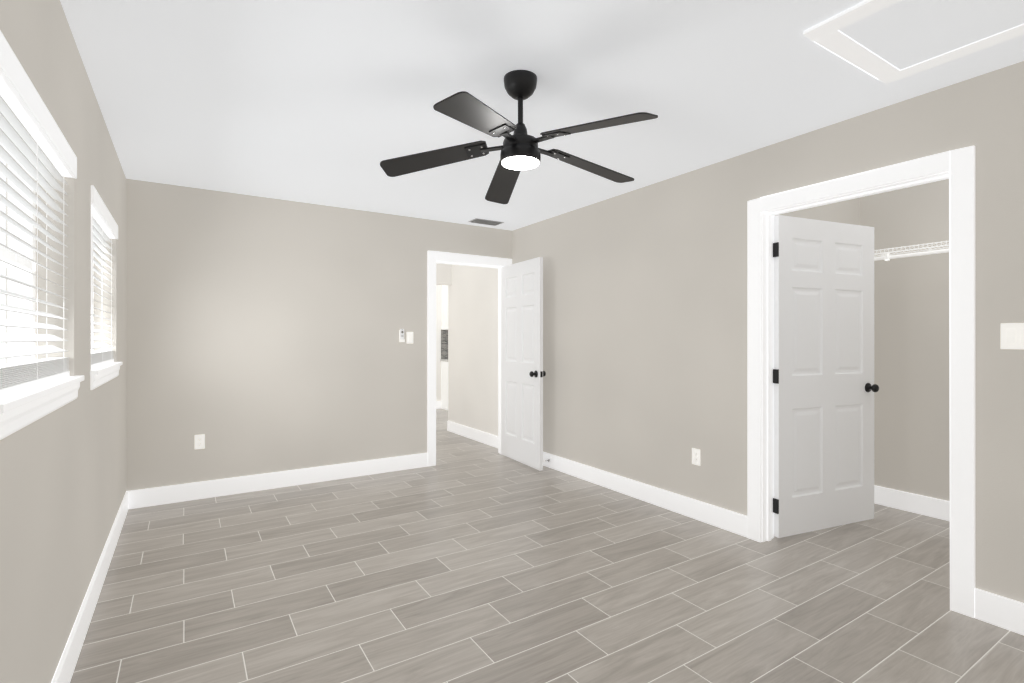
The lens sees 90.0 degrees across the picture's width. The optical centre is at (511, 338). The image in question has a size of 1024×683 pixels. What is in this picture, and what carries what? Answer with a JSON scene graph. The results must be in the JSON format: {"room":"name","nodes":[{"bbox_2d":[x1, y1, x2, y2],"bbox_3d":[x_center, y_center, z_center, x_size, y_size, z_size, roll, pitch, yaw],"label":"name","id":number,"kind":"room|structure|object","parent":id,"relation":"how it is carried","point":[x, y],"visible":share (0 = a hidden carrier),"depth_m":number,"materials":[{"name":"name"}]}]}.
{"room":"empty bedroom","nodes":[
{"label":"empty bedroom","id":0,"kind":"room"},
{"bbox_2d":[0,0,125,682],"bbox_3d":[-1.514,0.038,1.484,0.200,2.500,5.770,0,0,-33],"label":"wall","id":1,"kind":"structure","parent":0,"point":[62,481],"depth_m":2.01,"materials":[{"name":"paint"}]},
{"bbox_2d":[0,143,83,439],"bbox_3d":[-1.545,-0.246,1.574,0.215,0.976,1.099,0,0,-33],"label":"window","id":2,"kind":"structure","parent":1,"relation":"in","point":[20,410],"depth_m":1.86,"materials":[{"name":"white"}]},
{"bbox_2d":[0,31,76,397],"bbox_3d":[-1.505,-0.291,1.599,0.080,0.878,1.049,0,0,-33],"label":"window blind","id":3,"kind":"object","parent":2,"relation":"attached to","point":[34,142],"visible":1,"depth_m":1.58,"materials":[{"name":"white plastic"}]},
{"bbox_2d":[51,491,130,682],"bbox_3d":[-1.425,1.219,1.541,0.018,0.138,5.536,0,0,-33],"label":"baseboard","id":4,"kind":"structure","parent":1,"relation":"attached to","point":[66,666],"depth_m":2.30,"materials":[{"name":"white wood"}]},
{"bbox_2d":[90,241,121,389],"bbox_3d":[-2.346,-0.246,2.830,0.215,0.976,1.099,0,0,-33],"label":"window","id":5,"kind":"structure","parent":1,"relation":"in","point":[101,375],"depth_m":2.78,"materials":[{"name":"white"}]},
{"bbox_2d":[91,185,117,368],"bbox_3d":[-2.306,-0.291,2.856,0.080,0.878,1.049,0,0,-33],"label":"window blind","id":6,"kind":"object","parent":5,"relation":"attached to","point":[104,227],"visible":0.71,"depth_m":2.86,"materials":[{"name":"white plastic"}]},
{"bbox_2d":[126,179,511,490],"bbox_3d":[-1.438,0.038,4.882,3.580,2.500,0.120,0,0,-33],"label":"wall","id":7,"kind":"structure","parent":0,"point":[262,335],"depth_m":4.40,"materials":[{"name":"paint"}]},
{"bbox_2d":[195,434,204,448],"bbox_3d":[-2.514,0.828,4.121,0.070,0.115,0.007,0,0,-33],"label":"outlet","id":8,"kind":"object","parent":7,"relation":"attached to","point":[199,441],"visible":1,"depth_m":4.12,"materials":[{"name":"white plastic"}]},
{"bbox_2d":[131,453,427,508],"bbox_3d":[-1.872,1.219,4.527,2.413,0.138,0.018,0,0,-33],"label":"baseboard","id":9,"kind":"structure","parent":7,"relation":"attached to","point":[140,498],"depth_m":4.38,"materials":[{"name":"white wood"}]},
{"bbox_2d":[399,329,404,341],"bbox_3d":[-1.080,-0.034,5.026,0.048,0.131,0.022,0,0,-33],"label":"switch","id":10,"kind":"object","parent":7,"relation":"attached to","point":[401,335],"visible":1,"depth_m":5.02,"materials":[{"name":"white plastic"}]},
{"bbox_2d":[406,332,412,343],"bbox_3d":[-1.011,-0.012,5.077,0.070,0.115,0.009,0,0,-33],"label":"light switch","id":11,"kind":"object","parent":7,"relation":"attached to","point":[409,337],"visible":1,"depth_m":5.07,"materials":[{"name":"white plastic"}]},
{"bbox_2d":[427,251,511,465],"bbox_3d":[-0.464,0.197,5.502,1.010,2.182,0.156,0,0,-33],"label":"door frame","id":12,"kind":"structure","parent":7,"relation":"attached to","point":[434,258],"depth_m":5.20,"materials":[{"name":"white wood"}]},
{"bbox_2d":[501,257,545,470],"bbox_3d":[0.069,0.240,5.294,0.170,2.064,0.823,0,0,-33],"label":"hall door","id":13,"kind":"structure","parent":7,"relation":"in","point":[523,373],"depth_m":5.24,"materials":[{"name":"white wood"}]},
{"bbox_2d":[436,287,441,400],"bbox_3d":[-1.249,0.038,9.591,4.360,2.500,0.120,0,0,-33],"label":"wall","id":14,"kind":"structure","parent":0,"point":[438,289],"depth_m":9.45,"materials":[{"name":"paint"}]},
{"bbox_2d":[436,401,440,408],"bbox_3d":[-2.126,1.219,8.955,1.903,0.138,0.018,0,0,-33],"label":"baseboard","id":15,"kind":"structure","parent":14,"relation":"attached to","point":[438,403],"depth_m":9.43,"materials":[{"name":"white wood"}]},
{"bbox_2d":[442,285,447,328],"bbox_3d":[-1.003,-0.592,9.466,0.480,0.840,0.349,0,0,-33],"label":"upper cabinet","id":16,"kind":"object","parent":14,"relation":"attached to","point":[444,287],"depth_m":9.37,"materials":[{"name":"white"}]},
{"bbox_2d":[436,263,451,286],"bbox_3d":[-1.311,-0.982,6.860,1.020,0.460,0.120,0,0,-33],"label":"wall","id":17,"kind":"structure","parent":0,"point":[443,271],"depth_m":7.03,"materials":[{"name":"paint"}]},
{"bbox_2d":[440,329,447,360],"bbox_3d":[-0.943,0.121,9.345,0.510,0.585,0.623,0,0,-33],"label":"window","id":18,"kind":"structure","parent":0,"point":[444,332],"depth_m":9.50,"materials":[{"name":"grey"}]},
{"bbox_2d":[60,0,1023,230],"bbox_3d":[0.255,-1.262,4.905,6.860,0.100,9.640,0,0,-33],"label":"ceiling","id":19,"kind":"structure","parent":0,"point":[327,102],"depth_m":2.47,"materials":[{"name":"paint"}]},
{"bbox_2d":[468,218,503,225],"bbox_3d":[-0.267,-1.205,5.296,0.330,0.015,0.170,0,0,-33],"label":"ceiling vent","id":20,"kind":"object","parent":19,"relation":"in","point":[485,221],"visible":1,"depth_m":5.27,"materials":[{"name":"silver metal"}]},
{"bbox_2d":[380,70,657,203],"bbox_3d":[0.081,-1.003,2.399,1.238,0.418,1.281,0,0,-33],"label":"fan","id":21,"kind":"object","parent":19,"relation":"hanging from","point":[520,149],"visible":1,"depth_m":2.35,"materials":[{"name":"black wood"}]},
{"bbox_2d":[803,0,1023,83],"bbox_3d":[1.713,-1.207,1.806,0.730,0.018,0.969,0,0,-33],"label":"attic hatch","id":22,"kind":"object","parent":19,"relation":"attached to","point":[887,41],"depth_m":2.00,"materials":[{"name":"white"}]},
{"bbox_2d":[70,409,1023,682],"bbox_3d":[0.255,1.338,4.905,6.860,0.100,9.640,0,0,-33],"label":"floor","id":23,"kind":"structure","parent":0,"point":[464,559],"depth_m":2.59,"materials":[{"name":"grey tile"}]},
{"bbox_2d":[441,361,447,409],"bbox_3d":[-0.943,0.852,9.356,0.498,0.877,0.602,0,0,-33],"label":"base cabinet","id":24,"kind":"object","parent":23,"relation":"on","point":[444,367],"depth_m":9.35,"materials":[{"name":"white wood"}]},
{"bbox_2d":[448,61,1023,602],"bbox_3d":[1.089,0.038,4.162,0.150,2.500,7.250,0,0,-33],"label":"wall","id":25,"kind":"structure","parent":0,"point":[646,333],"depth_m":3.62,"materials":[{"name":"paint"}]},
{"bbox_2d":[447,421,497,447],"bbox_3d":[-0.475,1.219,6.524,0.018,0.138,1.615,0,0,-33],"label":"baseboard","id":26,"kind":"structure","parent":25,"relation":"attached to","point":[476,435],"depth_m":6.53,"materials":[{"name":"white wood"}]},
{"bbox_2d":[543,452,746,536],"bbox_3d":[0.764,1.219,4.520,0.015,0.138,2.855,0,0,-33],"label":"baseboard","id":27,"kind":"structure","parent":25,"relation":"attached to","point":[722,518],"depth_m":3.95,"materials":[{"name":"white wood"}]},
{"bbox_2d":[692,448,700,465],"bbox_3d":[1.316,0.843,3.660,0.007,0.115,0.070,0,0,-33],"label":"outlet","id":28,"kind":"object","parent":25,"relation":"attached to","point":[696,456],"visible":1,"depth_m":3.65,"materials":[{"name":"white plastic"}]},
{"bbox_2d":[773,215,878,537],"bbox_3d":[2.136,0.240,3.445,0.936,2.064,0.265,0,0,-33],"label":"closet door","id":29,"kind":"structure","parent":25,"relation":"in","point":[825,387],"depth_m":3.43,"materials":[{"name":"white wood"}]},
{"bbox_2d":[747,146,974,617],"bbox_3d":[1.891,0.197,2.876,0.156,2.182,1.130,0,0,-33],"label":"door frame","id":30,"kind":"structure","parent":25,"relation":"attached to","point":[956,167],"depth_m":2.54,"materials":[{"name":"white wood"}]},
{"bbox_2d":[975,588,1023,635],"bbox_3d":[2.546,1.219,1.724,0.018,0.138,1.518,0,0,-33],"label":"baseboard","id":31,"kind":"structure","parent":25,"relation":"attached to","point":[1000,611],"depth_m":2.29,"materials":[{"name":"white wood"}]},
{"bbox_2d":[1001,323,1023,348],"bbox_3d":[2.218,-0.012,2.243,0.009,0.115,0.116,0,0,-33],"label":"light switch","id":32,"kind":"object","parent":25,"relation":"attached to","point":[1012,335],"visible":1,"depth_m":2.26,"materials":[{"name":"white plastic"}]},
{"bbox_2d":[774,197,861,225],"bbox_3d":[2.180,0.038,3.789,1.350,2.500,0.120,0,0,-33],"label":"wall","id":33,"kind":"structure","parent":0,"point":[847,211],"depth_m":3.92,"materials":[{"name":"paint"}]},
{"bbox_2d":[862,179,949,500],"bbox_3d":[3.476,0.038,3.142,0.120,2.500,2.605,0,0,-33],"label":"wall","id":34,"kind":"structure","parent":0,"point":[911,375],"depth_m":3.81,"materials":[{"name":"paint"}]},
{"bbox_2d":[874,241,948,260],"bbox_3d":[3.294,-0.479,3.026,0.311,0.355,2.357,0,0,-33],"label":"wire closet shelf","id":35,"kind":"object","parent":34,"relation":"attached to","point":[887,256],"visible":0.33,"depth_m":3.62,"materials":[{"name":"white metal"}]},
{"bbox_2d":[874,485,949,520],"bbox_3d":[3.420,1.219,3.107,0.018,0.138,2.371,0,0,-33],"label":"baseboard","id":36,"kind":"structure","parent":34,"relation":"attached to","point":[919,504],"depth_m":3.79,"materials":[{"name":"white wood"}]}
]}

